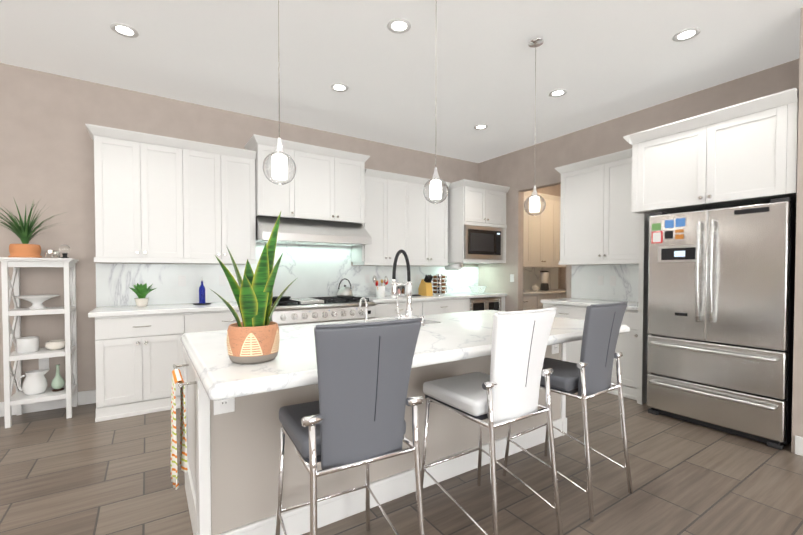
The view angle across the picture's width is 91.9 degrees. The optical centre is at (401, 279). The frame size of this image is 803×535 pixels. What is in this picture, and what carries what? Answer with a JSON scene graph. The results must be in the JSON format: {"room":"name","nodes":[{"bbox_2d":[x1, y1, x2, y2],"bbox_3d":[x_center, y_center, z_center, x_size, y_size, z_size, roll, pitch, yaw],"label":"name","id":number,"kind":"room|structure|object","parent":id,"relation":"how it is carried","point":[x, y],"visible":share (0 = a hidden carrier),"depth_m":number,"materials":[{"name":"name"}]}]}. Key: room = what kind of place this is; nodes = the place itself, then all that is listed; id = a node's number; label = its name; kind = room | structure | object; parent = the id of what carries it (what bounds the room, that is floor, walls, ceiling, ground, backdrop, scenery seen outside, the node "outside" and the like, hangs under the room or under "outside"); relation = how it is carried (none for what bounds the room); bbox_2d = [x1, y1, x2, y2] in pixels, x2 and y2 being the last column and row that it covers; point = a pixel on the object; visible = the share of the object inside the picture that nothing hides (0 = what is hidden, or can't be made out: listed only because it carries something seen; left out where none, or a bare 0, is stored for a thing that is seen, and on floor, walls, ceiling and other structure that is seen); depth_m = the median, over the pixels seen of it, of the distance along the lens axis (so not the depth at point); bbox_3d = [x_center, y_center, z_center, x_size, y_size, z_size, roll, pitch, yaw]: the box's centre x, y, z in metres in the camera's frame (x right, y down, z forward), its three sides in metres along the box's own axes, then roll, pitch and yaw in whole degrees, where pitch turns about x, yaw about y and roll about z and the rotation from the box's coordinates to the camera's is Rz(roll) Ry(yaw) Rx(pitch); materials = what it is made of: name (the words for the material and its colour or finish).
{"room":"kitchen","nodes":[
{"label":"kitchen","id":0,"kind":"room"},
{"bbox_2d":[0,63,560,401],"bbox_3d":[-1.175,-0.375,5.014,11.600,3.100,0.120,-1,1,-33],"label":"wall","id":1,"kind":"structure","parent":0,"point":[46,150],"depth_m":3.68,"materials":[{"name":"paint"}]},
{"bbox_2d":[39,358,48,369],"bbox_3d":[-3.291,0.775,3.572,0.072,0.116,0.008,-1,1,-33],"label":"outlet","id":2,"kind":"object","parent":1,"relation":"attached to","point":[43,363],"visible":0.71,"depth_m":3.57,"materials":[{"name":"white"}]},
{"bbox_2d":[0,390,95,416],"bbox_3d":[-4.466,1.156,2.805,3.640,0.130,0.016,-1,1,-33],"label":"baseboard","id":3,"kind":"structure","parent":1,"relation":"attached to","point":[86,397],"depth_m":3.60,"materials":[{"name":"white wood"}]},
{"bbox_2d":[93,135,192,258],"bbox_3d":[-2.534,-0.755,3.832,0.753,1.090,0.348,-1,1,-33],"label":"upper cabinet","id":4,"kind":"object","parent":1,"relation":"attached to","point":[161,199],"depth_m":3.68,"materials":[{"name":"white wood"}]},
{"bbox_2d":[193,147,255,262],"bbox_3d":[-2.003,-0.763,4.181,0.752,1.090,0.348,-1,1,-33],"label":"upper cabinet","id":5,"kind":"object","parent":1,"relation":"attached to","point":[224,201],"depth_m":4.06,"materials":[{"name":"white wood"}]},
{"bbox_2d":[96,243,478,306],"bbox_3d":[-0.834,-0.205,5.157,5.093,0.995,0.018,-1,1,-33],"label":"backsplash","id":6,"kind":"structure","parent":1,"relation":"attached to","point":[318,270],"depth_m":4.76,"materials":[{"name":"stone"}]},
{"bbox_2d":[219,275,225,285],"bbox_3d":[-2.013,0.009,4.371,0.072,0.116,0.008,-1,1,-33],"label":"electrical outlet","id":7,"kind":"object","parent":6,"relation":"attached to","point":[222,280],"visible":0.94,"depth_m":4.37,"materials":[{"name":"white plastic"}]},
{"bbox_2d":[416,274,419,281],"bbox_3d":[0.250,-0.022,5.855,0.072,0.116,0.008,-1,1,-33],"label":"electrical outlet","id":8,"kind":"object","parent":6,"relation":"attached to","point":[417,277],"visible":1,"depth_m":5.85,"materials":[{"name":"white plastic"}]},
{"bbox_2d":[244,134,369,223],"bbox_3d":[-1.106,-1.129,4.690,1.398,0.842,0.468,-1,1,-33],"label":"upper cabinet","id":9,"kind":"object","parent":1,"relation":"attached to","point":[325,184],"visible":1,"depth_m":4.53,"materials":[{"name":"white wood"}]},
{"bbox_2d":[256,216,371,245],"bbox_3d":[-1.065,-0.558,4.639,1.294,0.288,0.578,-1,1,-33],"label":"range hood","id":10,"kind":"object","parent":1,"relation":"attached to","point":[297,231],"visible":0.77,"depth_m":4.45,"materials":[{"name":"silver metal"}]},
{"bbox_2d":[351,172,414,263],"bbox_3d":[-0.270,-0.791,5.317,0.772,1.100,0.348,-1,1,-33],"label":"upper cabinet","id":11,"kind":"object","parent":1,"relation":"attached to","point":[405,215],"depth_m":5.17,"materials":[{"name":"white wood"}]},
{"bbox_2d":[415,184,447,263],"bbox_3d":[0.272,-0.799,5.673,0.758,1.100,0.348,-1,1,-33],"label":"upper cabinet","id":12,"kind":"object","parent":1,"relation":"attached to","point":[431,220],"depth_m":5.56,"materials":[{"name":"white wood"}]},
{"bbox_2d":[448,179,509,263],"bbox_3d":[1.084,-0.839,6.001,0.942,1.167,0.688,-1,1,-33],"label":"upper cabinet","id":13,"kind":"object","parent":1,"relation":"attached to","point":[474,203],"visible":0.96,"depth_m":5.71,"materials":[{"name":"white wood"}]},
{"bbox_2d":[445,263,462,269],"bbox_3d":[0.780,-0.196,5.811,0.100,0.110,0.370,-1,1,-33],"label":"paper towel holder","id":14,"kind":"object","parent":13,"relation":"attached to","point":[457,266],"visible":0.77,"depth_m":5.72,"materials":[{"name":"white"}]},
{"bbox_2d":[464,225,502,259],"bbox_3d":[1.078,-0.549,6.016,0.782,0.483,0.592,-1,1,-33],"label":"microwave","id":15,"kind":"object","parent":13,"relation":"in","point":[481,242],"visible":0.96,"depth_m":5.75,"materials":[{"name":"grey metal"}]},
{"bbox_2d":[523,195,534,266],"bbox_3d":[1.852,-0.855,6.709,0.849,1.170,0.348,-1,1,-33],"label":"upper cabinet","id":16,"kind":"object","parent":1,"relation":"attached to","point":[529,220],"depth_m":6.74,"materials":[{"name":"white wood"}]},
{"bbox_2d":[523,267,557,289],"bbox_3d":[2.267,-0.020,7.196,2.058,0.427,0.018,-1,1,-33],"label":"backsplash","id":17,"kind":"structure","parent":1,"relation":"attached to","point":[528,284],"depth_m":7.40,"materials":[{"name":"stone"}]},
{"bbox_2d":[535,199,558,266],"bbox_3d":[2.450,-0.864,7.101,0.816,1.170,0.348,-1,1,-33],"label":"upper cabinet","id":18,"kind":"object","parent":1,"relation":"attached to","point":[541,239],"depth_m":7.04,"materials":[{"name":"white wood"}]},
{"bbox_2d":[559,199,566,266],"bbox_3d":[2.864,-0.869,7.373,0.406,1.170,0.348,-1,1,-33],"label":"upper cabinet","id":19,"kind":"object","parent":1,"relation":"attached to","point":[559,199],"depth_m":7.23,"materials":[{"name":"white"}]},
{"bbox_2d":[0,392,802,534],"bbox_3d":[1.271,1.282,1.319,11.600,0.060,9.200,-1,1,-33],"label":"floor","id":20,"kind":"structure","parent":0,"point":[81,471],"depth_m":2.32,"materials":[{"name":"wood"}]},
{"bbox_2d":[0,257,78,427],"bbox_3d":[-3.155,0.511,3.410,0.470,1.395,0.401,-1,1,-33],"label":"shelf unit","id":21,"kind":"object","parent":20,"relation":"on","point":[18,399],"visible":0.96,"depth_m":3.34,"materials":[{"name":"white wood"}]},
{"bbox_2d":[16,336,38,352],"bbox_3d":[-3.242,0.562,3.366,0.144,0.122,0.144,-1,1,-33],"label":"pot","id":22,"kind":"object","parent":21,"relation":"on","point":[29,344],"visible":1,"depth_m":3.32,"materials":[{"name":"white ceramic"}]},
{"bbox_2d":[17,368,49,394],"bbox_3d":[-3.214,0.891,3.392,0.215,0.204,0.164,-1,1,-33],"label":"pitcher","id":23,"kind":"object","parent":21,"relation":"on","point":[35,382],"visible":1,"depth_m":3.35,"materials":[{"name":"white ceramic"}]},
{"bbox_2d":[0,197,72,257],"bbox_3d":[-3.169,-0.457,3.233,0.814,0.547,0.602,-1,1,-33],"label":"plant","id":24,"kind":"object","parent":21,"relation":"on","point":[23,232],"visible":0.98,"depth_m":3.29,"materials":[{"name":"green plant"}]},
{"bbox_2d":[13,295,59,308],"bbox_3d":[-3.186,0.196,3.395,0.300,0.114,0.300,-1,1,-33],"label":"pedestal bowl","id":25,"kind":"object","parent":21,"relation":"on","point":[36,301],"visible":1,"depth_m":3.36,"materials":[{"name":"white ceramic"}]},
{"bbox_2d":[44,250,60,257],"bbox_3d":[-3.097,-0.227,3.445,0.111,0.078,0.058,-1,1,-33],"label":"elephant","id":26,"kind":"object","parent":21,"relation":"on","point":[57,253],"visible":0.94,"depth_m":3.43},
{"bbox_2d":[45,339,64,349],"bbox_3d":[-3.086,0.582,3.469,0.152,0.078,0.152,-1,1,-33],"label":"bowl","id":27,"kind":"object","parent":21,"relation":"on","point":[58,344],"visible":0.96,"depth_m":3.42,"materials":[{"name":"white ceramic"}]},
{"bbox_2d":[51,364,64,391],"bbox_3d":[-3.080,0.877,3.479,0.094,0.228,0.094,-1,1,-33],"label":"vase","id":28,"kind":"object","parent":21,"relation":"on","point":[58,383],"visible":1,"depth_m":3.46,"materials":[{"name":"green ceramic"}]},
{"bbox_2d":[59,245,70,257],"bbox_3d":[-3.014,-0.252,3.475,0.080,0.126,0.080,-1,1,-33],"label":"glass ball","id":29,"kind":"object","parent":21,"relation":"on","point":[65,250],"visible":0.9,"depth_m":3.46,"materials":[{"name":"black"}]},
{"bbox_2d":[95,314,191,421],"bbox_3d":[-2.462,0.754,3.744,0.722,0.896,0.628,-1,1,-33],"label":"base cabinet","id":30,"kind":"object","parent":20,"relation":"on","point":[138,353],"depth_m":3.45,"materials":[{"name":"white wood"}]},
{"bbox_2d":[88,302,238,317],"bbox_3d":[-2.169,0.283,3.914,1.488,0.040,0.648,-1,1,-33],"label":"countertop","id":31,"kind":"structure","parent":30,"relation":"on","point":[113,311],"depth_m":3.62,"materials":[{"name":"white stone"}]},
{"bbox_2d":[129,283,155,306],"bbox_3d":[-2.548,0.147,3.836,0.226,0.234,0.228,-1,1,-33],"label":"herb plant","id":32,"kind":"object","parent":31,"relation":"on","point":[141,291],"visible":1,"depth_m":3.77,"materials":[{"name":"green plant"}]},
{"bbox_2d":[193,279,210,304],"bbox_3d":[-2.107,0.114,4.102,0.170,0.289,0.170,-1,1,-33],"label":"bottle","id":33,"kind":"object","parent":31,"relation":"on","point":[201,294],"visible":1,"depth_m":4.08,"materials":[{"name":"blue glass"}]},
{"bbox_2d":[192,310,241,331],"bbox_3d":[-1.907,0.747,4.108,0.839,0.896,0.628,-1,1,-33],"label":"base cabinet","id":34,"kind":"object","parent":20,"relation":"on","point":[215,320],"depth_m":3.78,"materials":[{"name":"white wood"}]},
{"bbox_2d":[270,296,374,325],"bbox_3d":[-0.999,0.705,4.612,1.214,0.958,0.733,-1,1,-33],"label":"range","id":35,"kind":"object","parent":20,"relation":"on","point":[296,311],"visible":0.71,"depth_m":4.34,"materials":[{"name":"silver metal"}]},
{"bbox_2d":[272,296,290,301],"bbox_3d":[-1.422,0.199,4.242,0.429,0.072,0.256,-1,1,-33],"label":"pan","id":36,"kind":"object","parent":35,"relation":"on","point":[283,298],"visible":0.5,"depth_m":4.23,"materials":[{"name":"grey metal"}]},
{"bbox_2d":[337,278,353,296],"bbox_3d":[-0.707,0.101,4.960,0.233,0.237,0.200,-1,1,-33],"label":"kettle","id":37,"kind":"object","parent":35,"relation":"on","point":[344,291],"visible":1,"depth_m":4.89,"materials":[{"name":"silver metal"}]},
{"bbox_2d":[275,318,424,534],"bbox_3d":[-0.223,0.693,1.560,0.466,1.111,0.578,-1,1,-29],"label":"stool","id":38,"kind":"object","parent":20,"relation":"on","point":[353,416],"visible":1,"depth_m":1.35,"materials":[{"name":"grey leather"}]},
{"bbox_2d":[183,342,566,534],"bbox_3d":[0.000,0.792,2.677,2.585,0.864,0.817,-1,1,-33],"label":"kitchen island","id":39,"kind":"object","parent":20,"relation":"on","point":[231,481],"depth_m":1.90,"materials":[{"name":"grey paint"}]},
{"bbox_2d":[173,364,196,387],"bbox_3d":[-1.021,0.442,1.819,0.070,0.013,0.420,-1,1,-33],"label":"towel rail","id":40,"kind":"object","parent":39,"relation":"attached to","point":[179,383],"visible":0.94,"depth_m":1.67,"materials":[{"name":"silver metal"}]},
{"bbox_2d":[171,369,187,489],"bbox_3d":[-1.009,0.669,1.754,0.058,0.488,0.230,-1,1,-33],"label":"hanging towel","id":41,"kind":"object","parent":40,"relation":"hanging from","point":[176,376],"visible":1,"depth_m":1.70,"materials":[{"name":"fabric"}]},
{"bbox_2d":[213,398,234,414],"bbox_3d":[-0.774,0.519,1.695,0.085,0.130,0.009,-1,1,-33],"label":"outlet","id":42,"kind":"object","parent":39,"relation":"attached to","point":[223,406],"visible":0.56,"depth_m":1.69,"materials":[{"name":"white plastic"}]},
{"bbox_2d":[180,310,629,401],"bbox_3d":[0.128,0.337,2.486,2.610,0.050,1.300,-1,1,-33],"label":"island countertop","id":43,"kind":"structure","parent":39,"relation":"on","point":[457,336],"depth_m":1.84,"materials":[{"name":"white stone"}]},
{"bbox_2d":[210,212,295,363],"bbox_3d":[-0.601,0.013,1.594,0.350,0.634,0.273,-1,1,-33],"label":"snake plant","id":44,"kind":"object","parent":43,"relation":"on","point":[253,336],"visible":1,"depth_m":1.54,"materials":[{"name":"green plant"}]},
{"bbox_2d":[359,297,366,321],"bbox_3d":[-0.220,0.211,2.391,0.067,0.206,0.106,-1,1,-33],"label":"filter faucet","id":45,"kind":"object","parent":43,"relation":"on","point":[362,298],"visible":0.6,"depth_m":2.35,"materials":[{"name":"silver metal"}]},
{"bbox_2d":[390,249,412,319],"bbox_3d":[0.004,0.059,2.495,0.171,0.505,0.064,-1,1,-33],"label":"faucet","id":46,"kind":"object","parent":43,"relation":"on","point":[394,284],"visible":0.96,"depth_m":2.50,"materials":[{"name":"silver metal"}]},
{"bbox_2d":[416,315,424,326],"bbox_3d":[0.124,0.270,2.600,0.040,0.078,0.076,-1,1,-33],"label":"soap dispenser","id":47,"kind":"object","parent":43,"relation":"on","point":[422,317],"visible":0.79,"depth_m":2.57,"materials":[{"name":"silver metal"}]},
{"bbox_2d":[552,344,558,353],"bbox_3d":[1.182,0.503,2.979,0.085,0.130,0.009,-1,1,-33],"label":"outlet","id":48,"kind":"object","parent":39,"relation":"attached to","point":[555,348],"visible":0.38,"depth_m":2.98,"materials":[{"name":"white plastic"}]},
{"bbox_2d":[369,300,424,318],"bbox_3d":[-0.211,0.723,5.220,0.753,0.896,0.628,-1,1,-33],"label":"base cabinet","id":49,"kind":"object","parent":20,"relation":"on","point":[385,306],"depth_m":4.93,"materials":[{"name":"white wood"}]},
{"bbox_2d":[353,292,506,303],"bbox_3d":[0.471,0.246,5.646,2.380,0.040,0.648,-1,1,-33],"label":"countertop","id":50,"kind":"structure","parent":49,"relation":"on","point":[467,295],"depth_m":5.37,"materials":[{"name":"white stone"}]},
{"bbox_2d":[372,275,387,296],"bbox_3d":[-0.279,0.089,5.232,0.224,0.292,0.166,-1,1,-33],"label":"utensil crock","id":51,"kind":"object","parent":50,"relation":"on","point":[380,291],"visible":1,"depth_m":5.19,"materials":[{"name":"white ceramic"}]},
{"bbox_2d":[397,281,400,295],"bbox_3d":[-0.035,0.124,5.510,0.060,0.210,0.059,-1,1,-33],"label":"grinder","id":52,"kind":"object","parent":50,"relation":"on","point":[398,290],"visible":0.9,"depth_m":5.49,"materials":[{"name":"silver metal"}]},
{"bbox_2d":[401,281,404,295],"bbox_3d":[0.021,0.122,5.570,0.060,0.210,0.059,-1,1,-33],"label":"grinder","id":53,"kind":"object","parent":50,"relation":"on","point":[402,290],"visible":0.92,"depth_m":5.55,"materials":[{"name":"silver metal"}]},
{"bbox_2d":[418,275,432,295],"bbox_3d":[0.351,0.077,5.585,0.110,0.301,0.216,-1,1,-33],"label":"knife block","id":54,"kind":"object","parent":50,"relation":"on","point":[425,287],"visible":0.98,"depth_m":5.53,"materials":[{"name":"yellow wood"}]},
{"bbox_2d":[432,274,446,294],"bbox_3d":[0.556,0.070,5.693,0.180,0.310,0.180,-1,1,-33],"label":"spice rack","id":55,"kind":"object","parent":50,"relation":"on","point":[439,284],"visible":0.96,"depth_m":5.66,"materials":[{"name":"silver metal"}]},
{"bbox_2d":[469,286,486,292],"bbox_3d":[1.212,0.160,6.162,0.272,0.111,0.272,-1,1,-33],"label":"bowl","id":56,"kind":"object","parent":50,"relation":"on","point":[483,288],"visible":1,"depth_m":6.10,"materials":[{"name":"white ceramic"}]},
{"bbox_2d":[425,300,464,314],"bbox_3d":[0.410,0.715,5.628,0.733,0.896,0.628,-1,1,-33],"label":"base cabinet","id":57,"kind":"object","parent":20,"relation":"on","point":[431,306],"depth_m":5.36,"materials":[{"name":"white wood"}]},
{"bbox_2d":[465,300,469,311],"bbox_3d":[0.772,0.710,5.866,0.134,0.896,0.628,-1,1,-33],"label":"base cabinet","id":58,"kind":"object","parent":20,"relation":"on","point":[467,302],"depth_m":5.61,"materials":[{"name":"white wood"}]},
{"bbox_2d":[470,297,501,310],"bbox_3d":[1.125,0.711,6.058,0.644,0.885,0.636,-1,1,-33],"label":"beverage cooler","id":59,"kind":"object","parent":20,"relation":"on","point":[485,303],"visible":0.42,"depth_m":5.81,"materials":[{"name":"black glass"}]},
{"bbox_2d":[421,307,562,534],"bbox_3d":[0.430,0.685,1.959,0.466,1.111,0.578,-1,1,-33],"label":"stool","id":60,"kind":"object","parent":20,"relation":"on","point":[505,391],"visible":0.98,"depth_m":1.77,"materials":[{"name":"white leather"}]},
{"bbox_2d":[523,293,542,310],"bbox_3d":[1.856,0.695,6.577,0.676,0.896,0.628,-1,1,-33],"label":"base cabinet","id":61,"kind":"object","parent":20,"relation":"on","point":[532,300],"depth_m":6.39,"materials":[{"name":"white"}]},
{"bbox_2d":[523,289,565,296],"bbox_3d":[2.440,0.220,6.938,2.058,0.040,0.648,-1,1,-33],"label":"countertop","id":62,"kind":"structure","parent":61,"relation":"on","point":[526,293],"depth_m":6.72,"materials":[{"name":"beige stone"}]},
{"bbox_2d":[532,285,538,290],"bbox_3d":[2.431,0.143,7.057,0.124,0.108,0.124,-1,1,-33],"label":"sugar pot","id":63,"kind":"object","parent":62,"relation":"on","point":[535,288],"visible":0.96,"depth_m":7.01,"materials":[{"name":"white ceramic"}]},
{"bbox_2d":[540,271,548,290],"bbox_3d":[2.626,0.015,7.122,0.156,0.360,0.156,-1,1,-33],"label":"blender","id":64,"kind":"object","parent":62,"relation":"on","point":[544,285],"visible":1,"depth_m":7.07,"materials":[{"name":"grey metal"}]},
{"bbox_2d":[539,293,558,308],"bbox_3d":[2.334,0.689,6.890,0.593,0.896,0.628,-1,1,-33],"label":"base cabinet","id":65,"kind":"object","parent":20,"relation":"on","point":[545,295],"depth_m":6.62,"materials":[{"name":"white"}]},
{"bbox_2d":[559,293,565,298],"bbox_3d":[2.721,0.683,7.144,0.587,0.896,0.628,-1,1,-33],"label":"base cabinet","id":66,"kind":"object","parent":20,"relation":"on","point":[561,295],"depth_m":6.83,"materials":[{"name":"white"}]},
{"bbox_2d":[503,301,632,521],"bbox_3d":[0.988,0.677,2.331,0.466,1.111,0.578,-1,1,-36],"label":"stool","id":67,"kind":"object","parent":20,"relation":"on","point":[588,376],"visible":0.88,"depth_m":2.13,"materials":[{"name":"grey leather"}]},
{"bbox_2d":[541,298,637,399],"bbox_3d":[2.285,0.719,4.458,0.663,0.935,1.160,-1,1,-33],"label":"base cabinet","id":68,"kind":"object","parent":20,"relation":"on","point":[627,342],"visible":0.23,"depth_m":4.00,"materials":[{"name":"white painted wood"},{"name":"marble"},{"name":"nickel"}]},
{"bbox_2d":[623,88,798,403],"bbox_3d":[2.790,-0.068,3.445,0.913,2.552,1.164,-1,1,-33],"label":"cabinet","id":69,"kind":"object","parent":20,"relation":"on","point":[742,154],"visible":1,"depth_m":3.14,"materials":[{"name":"white wood"}]},
{"bbox_2d":[647,197,796,449],"bbox_3d":[2.804,0.307,3.345,0.952,1.805,0.910,-1,1,-33],"label":"fridge","id":70,"kind":"object","parent":20,"relation":"on","point":[721,298],"visible":1,"depth_m":3.03,"materials":[{"name":"grey metal"}]},
{"bbox_2d":[0,0,802,162],"bbox_3d":[1.271,-1.877,1.253,11.600,0.060,9.200,-1,1,-33],"label":"ceiling","id":71,"kind":"structure","parent":0,"point":[442,77],"depth_m":3.29,"materials":[{"name":"white paint"}]},
{"bbox_2d":[110,23,138,37],"bbox_3d":[-2.086,-1.877,2.925,0.176,0.008,0.176,-1,1,-33],"label":"recessed light","id":72,"kind":"object","parent":71,"relation":"in","point":[121,29],"visible":1,"depth_m":2.93,"materials":[{"name":"white"}]},
{"bbox_2d":[262,0,295,184],"bbox_3d":[-0.621,-1.173,1.964,0.164,1.376,0.164,-1,1,-33],"label":"pendant light","id":73,"kind":"object","parent":71,"relation":"hanging from","point":[279,166],"visible":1,"depth_m":1.93,"materials":[{"name":"white glass"}]},
{"bbox_2d":[330,83,347,91],"bbox_3d":[-0.613,-1.896,3.832,0.176,0.008,0.176,-1,1,-33],"label":"recessed light","id":74,"kind":"object","parent":71,"relation":"in","point":[339,87],"visible":1,"depth_m":3.83,"materials":[{"name":"white"}]},
{"bbox_2d":[387,18,410,33],"bbox_3d":[-0.018,-1.876,2.871,0.176,0.008,0.176,-1,1,-33],"label":"recessed light","id":75,"kind":"object","parent":71,"relation":"in","point":[398,25],"visible":1,"depth_m":2.87,"materials":[{"name":"white"}]},
{"bbox_2d":[423,167,447,203],"bbox_3d":[0.224,-1.184,2.518,0.164,1.376,0.164,-1,1,-33],"label":"pendant light","id":76,"kind":"object","parent":71,"relation":"hanging from","point":[435,190],"visible":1,"depth_m":2.48,"materials":[{"name":"white glass"}]},
{"bbox_2d":[474,124,487,129],"bbox_3d":[0.998,-1.918,4.877,0.176,0.008,0.176,-1,1,-33],"label":"recessed light","id":77,"kind":"object","parent":71,"relation":"in","point":[480,126],"visible":1,"depth_m":4.87,"materials":[{"name":"white"}]},
{"bbox_2d":[524,35,545,215],"bbox_3d":[1.056,-1.196,3.063,0.164,1.376,0.164,-1,1,-33],"label":"pendant light","id":78,"kind":"object","parent":71,"relation":"hanging from","point":[534,204],"visible":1,"depth_m":3.03,"materials":[{"name":"white glass"}]},
{"bbox_2d":[549,89,566,96],"bbox_3d":[1.593,-1.899,3.952,0.176,0.008,0.176,-1,1,-33],"label":"recessed light","id":79,"kind":"object","parent":71,"relation":"in","point":[557,92],"visible":1,"depth_m":3.95,"materials":[{"name":"white"}]},
{"bbox_2d":[672,27,700,41],"bbox_3d":[2.185,-1.878,2.977,0.176,0.008,0.176,-1,1,-33],"label":"recessed light","id":80,"kind":"object","parent":71,"relation":"in","point":[686,34],"visible":1,"depth_m":2.98,"materials":[{"name":"white plastic"}]},
{"bbox_2d":[560,267,566,288],"bbox_3d":[3.969,-0.411,6.762,0.120,3.100,2.600,-1,1,-33],"label":"wall","id":81,"kind":"structure","parent":0,"point":[563,279],"depth_m":7.77,"materials":[{"name":"paint"}]},
{"bbox_2d":[478,58,799,311],"bbox_3d":[2.443,-0.373,4.912,0.120,3.100,4.020,-1,1,-33],"label":"wall","id":82,"kind":"structure","parent":0,"point":[601,139],"depth_m":5.14,"materials":[{"name":"paint"}]},
{"bbox_2d":[510,274,513,281],"bbox_3d":[1.693,-0.024,5.947,0.007,0.116,0.072,-1,1,-33],"label":"light switch","id":83,"kind":"object","parent":82,"relation":"attached to","point":[511,277],"visible":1,"depth_m":5.94,"materials":[{"name":"white plastic"}]},
{"bbox_2d":[555,148,638,264],"bbox_3d":[2.398,-0.785,4.497,0.398,1.212,1.150,-1,1,-33],"label":"upper cabinet","id":84,"kind":"object","parent":82,"relation":"attached to","point":[599,222],"visible":0.79,"depth_m":4.44,"materials":[{"name":"white wood"}]},
{"bbox_2d":[571,264,638,301],"bbox_3d":[2.556,0.034,4.620,0.018,0.427,1.158,-1,1,-33],"label":"backsplash","id":85,"kind":"structure","parent":82,"relation":"attached to","point":[584,282],"depth_m":4.72,"materials":[{"name":"stone"}]},
{"bbox_2d":[791,8,802,452],"bbox_3d":[4.544,-0.289,0.909,1.000,3.100,4.980,-1,1,-33],"label":"wall","id":86,"kind":"structure","parent":0,"point":[797,411],"depth_m":2.70,"materials":[{"name":"paint"}]},
{"bbox_2d":[795,435,802,455],"bbox_3d":[4.125,1.201,0.653,0.016,0.130,4.960,-1,1,-33],"label":"baseboard","id":87,"kind":"structure","parent":86,"relation":"attached to","point":[798,445],"depth_m":2.71,"materials":[{"name":"white"}]}
]}

